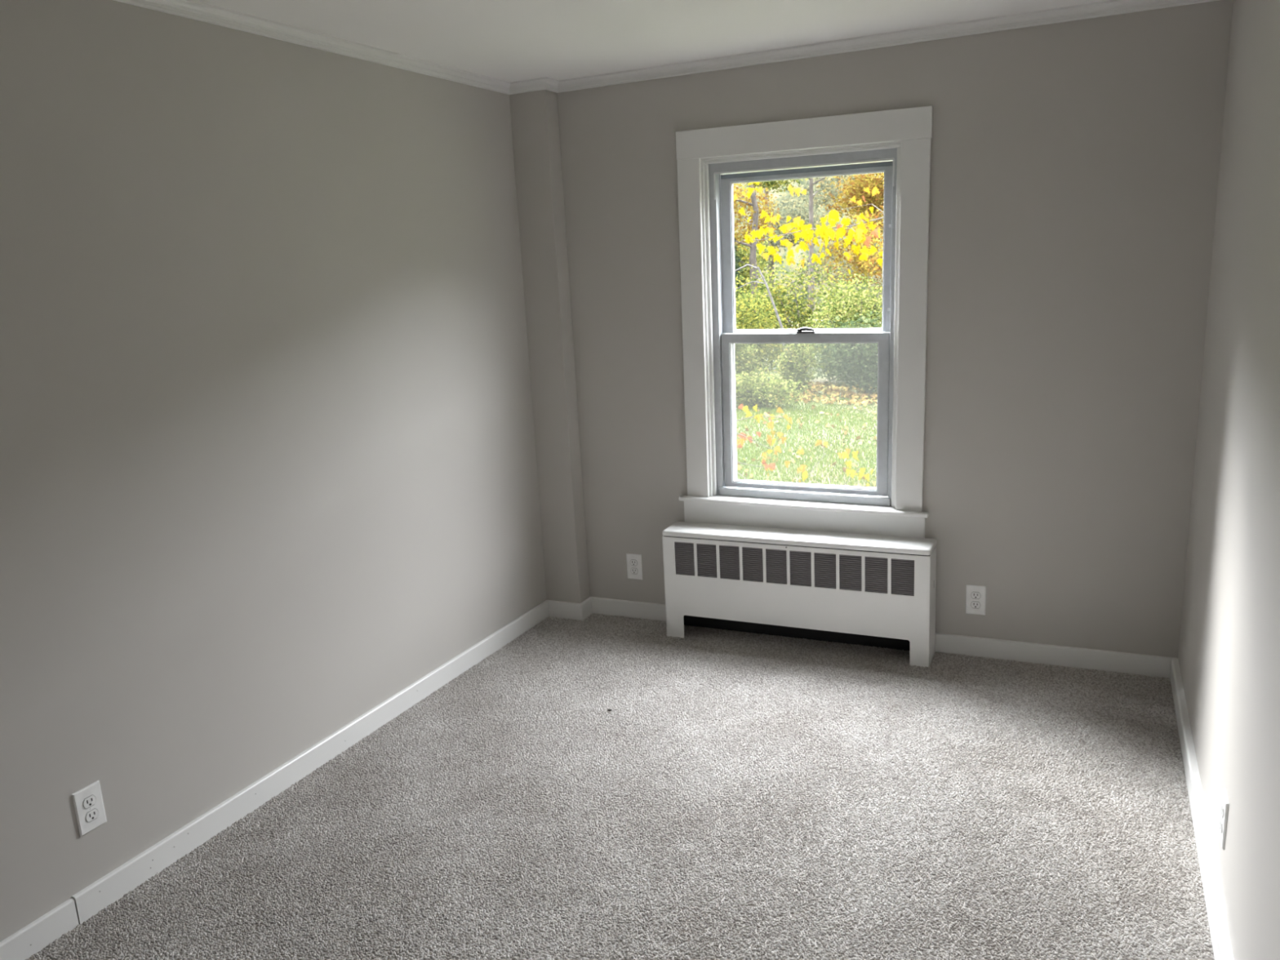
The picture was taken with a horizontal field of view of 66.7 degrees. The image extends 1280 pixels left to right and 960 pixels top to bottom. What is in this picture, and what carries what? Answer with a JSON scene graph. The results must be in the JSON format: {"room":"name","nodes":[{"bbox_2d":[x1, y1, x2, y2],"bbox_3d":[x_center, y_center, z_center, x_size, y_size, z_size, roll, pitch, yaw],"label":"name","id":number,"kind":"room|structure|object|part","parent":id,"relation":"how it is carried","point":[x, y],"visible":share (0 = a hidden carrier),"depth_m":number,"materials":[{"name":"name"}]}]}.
{"room":"empty bedroom","nodes":[
{"label":"empty bedroom","id":0,"kind":"room"},
{"bbox_2d":[0,0,546,942],"bbox_3d":[-1.482,0.008,2.592,0.252,2.530,4.400,3,14,25],"label":"wall","id":1,"kind":"structure","parent":0,"point":[268,464],"depth_m":2.87,"materials":[{"name":"beige paint"}]},
{"bbox_2d":[71,780,106,836],"bbox_3d":[-1.440,0.860,2.547,0.008,0.121,0.075,3,14,25],"label":"wall outlet","id":2,"kind":"object","parent":1,"relation":"attached to","point":[88,804],"visible":1,"depth_m":2.54,"materials":[{"name":"white plastic"}]},
{"bbox_2d":[83,795,95,808],"bbox_3d":[-1.439,0.841,2.542,0.002,0.026,0.035,3,14,25],"label":"receptacle","id":3,"kind":"object","parent":2,"relation":"attached to","point":[89,801],"depth_m":2.54,"materials":[{"name":"white plastic"}]},
{"bbox_2d":[85,808,97,822],"bbox_3d":[-1.437,0.880,2.550,0.002,0.026,0.035,3,14,25],"label":"receptacle","id":4,"kind":"object","parent":2,"relation":"attached to","point":[91,815],"depth_m":2.55,"materials":[{"name":"white plastic"}]},
{"bbox_2d":[0,600,549,959],"bbox_3d":[-1.348,1.071,2.762,0.019,0.116,4.250,3,14,25],"label":"baseboard","id":5,"kind":"structure","parent":1,"relation":"attached to","point":[30,940],"depth_m":2.97,"materials":[{"name":"wood"}]},
{"bbox_2d":[113,0,510,94],"bbox_3d":[-1.456,-1.195,2.255,0.029,0.042,4.250,3,14,25],"label":"trim","id":6,"kind":"structure","parent":1,"relation":"attached to","point":[190,9],"depth_m":3.09,"materials":[{"name":"white wood"}]},
{"bbox_2d":[509,76,546,94],"bbox_3d":[-0.469,-1.648,4.068,0.206,0.042,0.029,3,14,25],"label":"trim","id":7,"kind":"structure","parent":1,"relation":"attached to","point":[536,84],"depth_m":4.07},
{"bbox_2d":[547,600,582,620],"bbox_3d":[-0.354,0.622,4.584,0.195,0.100,0.018,3,14,25],"label":"baseboard","id":8,"kind":"structure","parent":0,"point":[573,611],"depth_m":4.57,"materials":[{"name":"white wood"}]},
{"bbox_2d":[25,613,1214,959],"bbox_3d":[-0.118,1.240,2.279,3.000,0.223,4.350,3,14,25],"label":"floor","id":9,"kind":"structure","parent":0,"point":[739,795],"depth_m":2.83,"materials":[{"name":"beige carpet"}]},
{"bbox_2d":[662,521,936,666],"bbox_3d":[0.648,0.463,4.075,1.121,0.485,0.161,3,14,25],"label":"heater","id":10,"kind":"object","parent":9,"relation":"on","point":[872,590],"visible":1,"depth_m":3.99,"materials":[{"name":"white metal"}]},
{"bbox_3d":[0.146,0.451,4.311,0.012,0.459,0.160,3,14,25],"label":"panel","id":11,"kind":"part","parent":10,"relation":"part of","materials":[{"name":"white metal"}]},
{"bbox_3d":[0.195,0.336,4.179,0.095,0.154,0.013,3,14,25],"label":"louver panel","id":12,"kind":"part","parent":10,"relation":"part of","materials":[{"name":"grey metal"}]},
{"bbox_3d":[0.472,0.350,4.052,0.095,0.154,0.013,3,14,25],"label":"louver panel","id":13,"kind":"part","parent":10,"relation":"part of","materials":[{"name":"grey metal"}]},
{"bbox_3d":[0.679,0.458,4.143,1.113,0.456,0.014,3,14,25],"label":"panel","id":14,"kind":"part","parent":10,"relation":"part of","materials":[{"name":"white metal"}]},
{"bbox_3d":[0.842,0.368,3.881,0.095,0.154,0.013,3,14,25],"label":"louver panel","id":15,"kind":"part","parent":10,"relation":"part of","materials":[{"name":"grey metal"}]},
{"bbox_3d":[1.152,0.499,3.847,0.012,0.457,0.160,3,14,25],"label":"panel","id":16,"kind":"part","parent":10,"relation":"part of","materials":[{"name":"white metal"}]},
{"bbox_2d":[194,0,1108,82],"bbox_3d":[-0.239,-1.230,1.750,3.000,0.120,4.590,3,14,25],"label":"ceiling","id":17,"kind":"structure","parent":0,"point":[510,41],"depth_m":3.23,"materials":[{"name":"white paint"}]},
{"bbox_2d":[556,0,1233,657],"bbox_3d":[0.785,-0.080,4.071,3.020,3.230,0.140,3,14,25],"label":"wall","id":18,"kind":"structure","parent":0,"point":[1075,164],"depth_m":3.60,"materials":[{"name":"beige paint"}]},
{"bbox_2d":[509,89,590,603],"bbox_3d":[-0.409,-0.519,4.391,0.208,2.390,0.100,3,14,25],"label":"chase","id":19,"kind":"object","parent":18,"relation":"attached to","point":[535,124],"visible":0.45,"depth_m":4.32,"materials":[{"name":"beige paint"}]},
{"bbox_2d":[545,76,559,93],"bbox_3d":[-0.368,-1.655,4.075,0.029,0.042,0.130,3,14,25],"label":"trim","id":20,"kind":"structure","parent":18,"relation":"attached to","point":[552,84],"depth_m":4.07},
{"bbox_2d":[581,596,592,619],"bbox_3d":[-0.253,0.616,4.589,0.018,0.100,0.114,3,14,25],"label":"baseboard","id":21,"kind":"structure","parent":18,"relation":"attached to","point":[587,610],"depth_m":4.58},
{"bbox_2d":[626,553,642,579],"bbox_3d":[-0.027,0.400,4.489,0.075,0.121,0.008,3,14,25],"label":"wall outlet","id":22,"kind":"object","parent":18,"relation":"attached to","point":[634,570],"visible":1,"depth_m":4.49,"materials":[{"name":"white plastic"}]},
{"bbox_2d":[630,560,637,565],"bbox_3d":[-0.029,0.381,4.482,0.035,0.026,0.002,3,14,25],"label":"receptacle","id":23,"kind":"object","parent":22,"relation":"attached to","point":[633,562],"depth_m":4.48,"materials":[{"name":"white plastic"}]},
{"bbox_2d":[631,568,637,573],"bbox_3d":[-0.027,0.420,4.491,0.035,0.026,0.002,3,14,25],"label":"receptacle","id":24,"kind":"object","parent":22,"relation":"attached to","point":[633,571],"depth_m":4.49,"materials":[{"name":"white plastic"}]},
{"bbox_2d":[675,106,933,537],"bbox_3d":[0.660,-0.593,3.974,1.057,1.653,0.192,3,14,25],"label":"window","id":25,"kind":"structure","parent":18,"relation":"in","point":[902,137],"depth_m":3.93,"materials":[{"name":"white plastic"}]},
{"bbox_3d":[0.227,-0.617,4.112,0.098,1.412,0.018,3,14,25],"label":"casing","id":26,"kind":"part","parent":25,"relation":"part of","materials":[{"name":"white wood"}]},
{"bbox_3d":[0.675,-0.609,4.010,0.784,1.404,0.099,3,14,25],"label":"vinyl frame","id":27,"kind":"part","parent":25,"relation":"part of","materials":[{"name":"white plastic"}]},
{"bbox_3d":[0.608,-1.333,3.755,1.008,0.110,0.020,3,14,25],"label":"head casing","id":28,"kind":"part","parent":25,"relation":"part of","materials":[{"name":"white wood"}]},
{"bbox_3d":[0.683,-0.279,4.061,0.705,0.666,0.030,3,14,25],"label":"sash","id":29,"kind":"part","parent":25,"relation":"part of","materials":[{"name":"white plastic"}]},
{"bbox_3d":[0.675,-0.615,3.974,0.074,0.019,0.025,6,15,35],"label":"lever","id":30,"kind":"part","parent":25,"relation":"part of","materials":[{"name":"brown metal"}]},
{"bbox_3d":[0.672,-0.900,3.954,0.705,0.667,0.028,3,14,25],"label":"sash","id":31,"kind":"part","parent":25,"relation":"part of","materials":[{"name":"white plastic"}]},
{"bbox_3d":[1.047,-0.567,3.737,0.105,1.412,0.018,3,14,25],"label":"casing","id":32,"kind":"part","parent":25,"relation":"part of","materials":[{"name":"white wood"}]},
{"bbox_2d":[591,596,1177,678],"bbox_3d":[0.878,0.657,4.123,2.457,0.106,0.018,3,14,25],"label":"baseboard","id":33,"kind":"structure","parent":18,"relation":"attached to","point":[1156,666],"depth_m":3.82,"materials":[{"name":"white wood"}]},
{"bbox_2d":[557,0,1218,92],"bbox_3d":[0.765,-1.611,3.607,2.479,0.042,0.029,3,14,25],"label":"trim","id":34,"kind":"structure","parent":18,"relation":"attached to","point":[1110,7],"depth_m":3.55,"materials":[{"name":"white wood"}]},
{"bbox_2d":[965,584,986,615],"bbox_3d":[1.334,0.477,3.864,0.075,0.121,0.008,3,14,25],"label":"wall outlet","id":35,"kind":"object","parent":18,"relation":"attached to","point":[975,595],"visible":1,"depth_m":3.86,"materials":[{"name":"white plastic"}]},
{"bbox_2d":[971,601,980,608],"bbox_3d":[1.334,0.497,3.866,0.035,0.026,0.002,3,14,25],"label":"receptacle","id":36,"kind":"object","parent":35,"relation":"attached to","point":[974,604],"depth_m":3.86,"materials":[{"name":"white plastic"}]},
{"bbox_2d":[971,591,980,599],"bbox_3d":[1.332,0.458,3.858,0.035,0.026,0.002,3,14,25],"label":"receptacle","id":37,"kind":"object","parent":35,"relation":"attached to","point":[975,595],"depth_m":3.86,"materials":[{"name":"white plastic"}]},
{"bbox_2d":[1177,0,1279,959],"bbox_3d":[1.115,0.136,1.395,0.224,2.530,4.400,3,14,25],"label":"wall","id":38,"kind":"structure","parent":0,"point":[1228,655],"depth_m":2.37,"materials":[{"name":"beige paint"}]},
{"bbox_2d":[1169,657,1233,959],"bbox_3d":[1.075,1.171,1.697,0.026,0.119,4.350,3,14,25],"label":"baseboard","id":39,"kind":"structure","parent":38,"relation":"attached to","point":[1219,931],"depth_m":2.57,"materials":[{"name":"white wood"}]},
{"bbox_2d":[1218,787,1229,849],"bbox_3d":[1.384,0.803,2.308,0.008,0.121,0.075,3,14,25],"label":"wall outlet","id":40,"kind":"object","parent":38,"relation":"attached to","point":[1224,802],"visible":1,"depth_m":2.29,"materials":[{"name":"white plastic"}]},
{"bbox_2d":[1219,817,1222,832],"bbox_3d":[1.383,0.822,2.313,0.002,0.026,0.035,3,14,25],"label":"receptacle","id":41,"kind":"object","parent":40,"relation":"attached to","point":[1221,819],"depth_m":2.31,"materials":[{"name":"white plastic"}]},
{"bbox_2d":[1221,803,1223,817],"bbox_3d":[1.381,0.783,2.304,0.002,0.026,0.035,3,14,25],"label":"receptacle","id":42,"kind":"object","parent":40,"relation":"attached to","point":[1222,804],"depth_m":2.30,"materials":[{"name":"white plastic"}]},
{"label":"outside","id":43,"kind":"structure","parent":0,"visible":0},
{"bbox_2d":[735,318,881,487],"bbox_3d":[9.039,-3.524,24.739,120.000,0.200,95.000,3,14,25],"label":"lawn","id":44,"kind":"structure","parent":43,"point":[845,419],"depth_m":13.14,"materials":[{"name":"green plant"}]},
{"bbox_2d":[733,227,761,356],"bbox_3d":[2.022,-4.567,22.725,1.589,3.890,1.574,3,14,25],"label":"evergreen tree","id":45,"kind":"object","parent":44,"relation":"on","point":[736,273],"visible":0.05,"depth_m":22.56,"materials":[{"name":"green plant"}]},
{"bbox_2d":[734,326,773,385],"bbox_3d":[1.526,-2.154,17.524,1.677,1.398,1.144,3,14,25],"label":"shrub","id":46,"kind":"object","parent":44,"relation":"on","point":[741,365],"visible":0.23,"depth_m":17.26,"materials":[{"name":"green plant"}]},
{"bbox_2d":[733,172,782,322],"bbox_3d":[2.402,-7.282,24.448,4.273,8.402,4.760,3,14,25],"label":"tree","id":47,"kind":"object","parent":44,"relation":"on","point":[756,207],"visible":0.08,"depth_m":24.60,"materials":[{"name":"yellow plant"}]},
{"bbox_2d":[734,263,786,353],"bbox_3d":[2.008,-2.779,17.963,1.582,2.368,0.083,3,14,26],"label":"bare sapling","id":48,"kind":"object","parent":44,"relation":"on","point":[757,268],"visible":0.62,"depth_m":17.63,"materials":[{"name":"grey plant"}]},
{"bbox_3d":[2.447,-2.724,17.741,0.595,2.310,0.055,3,14,25],"label":"stem","id":49,"kind":"part","parent":48,"relation":"part of","materials":[{"name":"grey plant"}]},
{"bbox_2d":[734,275,788,373],"bbox_3d":[1.745,-2.963,19.248,2.722,2.208,1.446,3,14,25],"label":"shrub","id":50,"kind":"object","parent":44,"relation":"on","point":[741,323],"visible":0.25,"depth_m":18.72,"materials":[{"name":"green plant"}]},
{"bbox_2d":[733,167,808,322],"bbox_3d":[3.265,-7.339,29.035,4.201,6.445,3.308,9,17,43],"label":"tree","id":51,"kind":"object","parent":44,"relation":"on","point":[741,253],"visible":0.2,"depth_m":29.02,"materials":[{"name":"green plant"}]},
{"bbox_2d":[735,369,808,407],"bbox_3d":[1.869,-1.464,15.980,1.934,0.693,0.754,3,14,25],"label":"shrub","id":52,"kind":"object","parent":44,"relation":"on","point":[742,392],"visible":0.73,"depth_m":15.87,"materials":[{"name":"green plant"}]},
{"bbox_3d":[1.901,-1.398,16.061,0.880,0.526,0.403,3,14,25],"label":"stem","id":53,"kind":"part","parent":52,"relation":"part of","materials":[{"name":"plant"}]},
{"bbox_2d":[771,328,816,393],"bbox_3d":[2.652,-2.009,16.898,0.751,1.261,0.670,3,14,25],"label":"shrub","id":54,"kind":"object","parent":44,"relation":"on","point":[793,371],"visible":0.76,"depth_m":16.78,"materials":[{"name":"green plant"}]},
{"bbox_3d":[2.615,-1.859,16.937,0.192,0.956,0.262,-8,13,-22],"label":"stem","id":55,"kind":"part","parent":54,"relation":"part of","materials":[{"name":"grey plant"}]},
{"bbox_2d":[735,183,855,315],"bbox_3d":[5.033,-10.024,34.361,5.368,9.196,5.107,3,14,25],"label":"tree","id":56,"kind":"object","parent":44,"relation":"on","point":[794,206],"visible":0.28,"depth_m":34.02,"materials":[{"name":"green plant"}]},
{"bbox_2d":[724,162,884,320],"bbox_3d":[8.480,-18.635,22.001,148.474,30.773,101.719,3,14,25],"label":"wooded hill","id":57,"kind":"structure","parent":44,"relation":"on","point":[782,253],"depth_m":39.70,"materials":[{"name":"yellow plant"}]},
{"bbox_2d":[736,403,876,487],"bbox_3d":[1.318,-0.027,8.211,0.862,1.284,2.033,-11,15,-32],"label":"flowers","id":58,"kind":"object","parent":44,"relation":"on","point":[744,437],"visible":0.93,"depth_m":8.15,"materials":[{"name":"orange plant"}]},
{"bbox_2d":[733,182,883,275],"bbox_3d":[1.945,-2.872,8.138,2.986,6.906,1.958,3,14,25],"label":"leaves","id":59,"kind":"object","parent":44,"relation":"on","point":[806,232],"visible":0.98,"depth_m":8.18,"materials":[{"name":"yellow plant"}]},
{"bbox_2d":[734,252,882,366],"bbox_3d":[3.531,-3.551,20.704,4.115,2.545,1.677,3,14,25],"label":"shrub","id":60,"kind":"object","parent":44,"relation":"on","point":[797,319],"visible":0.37,"depth_m":20.76,"materials":[{"name":"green plant"}]},
{"bbox_3d":[3.421,-3.279,20.662,1.823,2.045,0.725,9,17,43],"label":"stem","id":61,"kind":"part","parent":60,"relation":"part of","materials":[{"name":"plant"}]},
{"bbox_2d":[775,164,858,354],"bbox_3d":[3.945,-6.203,21.712,2.742,7.322,2.733,3,14,25],"label":"young tree","id":62,"kind":"object","parent":44,"relation":"on","point":[811,191],"visible":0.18,"depth_m":21.96,"materials":[{"name":"grey plant"}]},
{"bbox_2d":[799,273,882,382],"bbox_3d":[4.146,-2.790,18.164,2.529,2.094,1.478,3,14,25],"label":"shrub","id":63,"kind":"object","parent":44,"relation":"on","point":[837,311],"visible":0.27,"depth_m":18.26,"materials":[{"name":"green plant"}]},
{"bbox_3d":[3.995,-2.655,18.481,0.851,1.708,0.720,7,16,39],"label":"stem","id":64,"kind":"part","parent":63,"relation":"part of","materials":[{"name":"plant"}]},
{"bbox_2d":[811,311,881,395],"bbox_3d":[3.919,-2.107,16.532,2.178,1.491,0.932,3,14,25],"label":"shrub","id":65,"kind":"object","parent":44,"relation":"on","point":[865,366],"visible":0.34,"depth_m":16.57,"materials":[{"name":"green plant"}]},
{"bbox_3d":[3.891,-1.960,16.564,1.036,1.194,0.288,0,13,14],"label":"stem","id":66,"kind":"part","parent":65,"relation":"part of","materials":[{"name":"plant"}]},
{"bbox_2d":[816,161,884,276],"bbox_3d":[6.597,-7.927,25.011,4.147,8.992,3.778,-2,13,7],"label":"tree","id":67,"kind":"object","parent":44,"relation":"on","point":[869,182],"visible":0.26,"depth_m":24.62,"materials":[{"name":"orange plant"}]},
{"bbox_2d":[819,185,883,289],"bbox_3d":[9.720,-10.601,34.871,4.176,9.618,6.479,-14,17,-41],"label":"tree","id":68,"kind":"object","parent":44,"relation":"on","point":[880,215],"visible":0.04,"depth_m":36.11,"materials":[{"name":"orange plant"}]},
{"bbox_2d":[847,160,890,277],"bbox_3d":[4.300,-4.516,16.730,2.061,6.156,3.248,3,14,25],"label":"slender tree","id":69,"kind":"object","parent":44,"relation":"on","point":[873,215],"visible":0.09,"depth_m":16.64,"materials":[{"name":"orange plant"}]}
]}

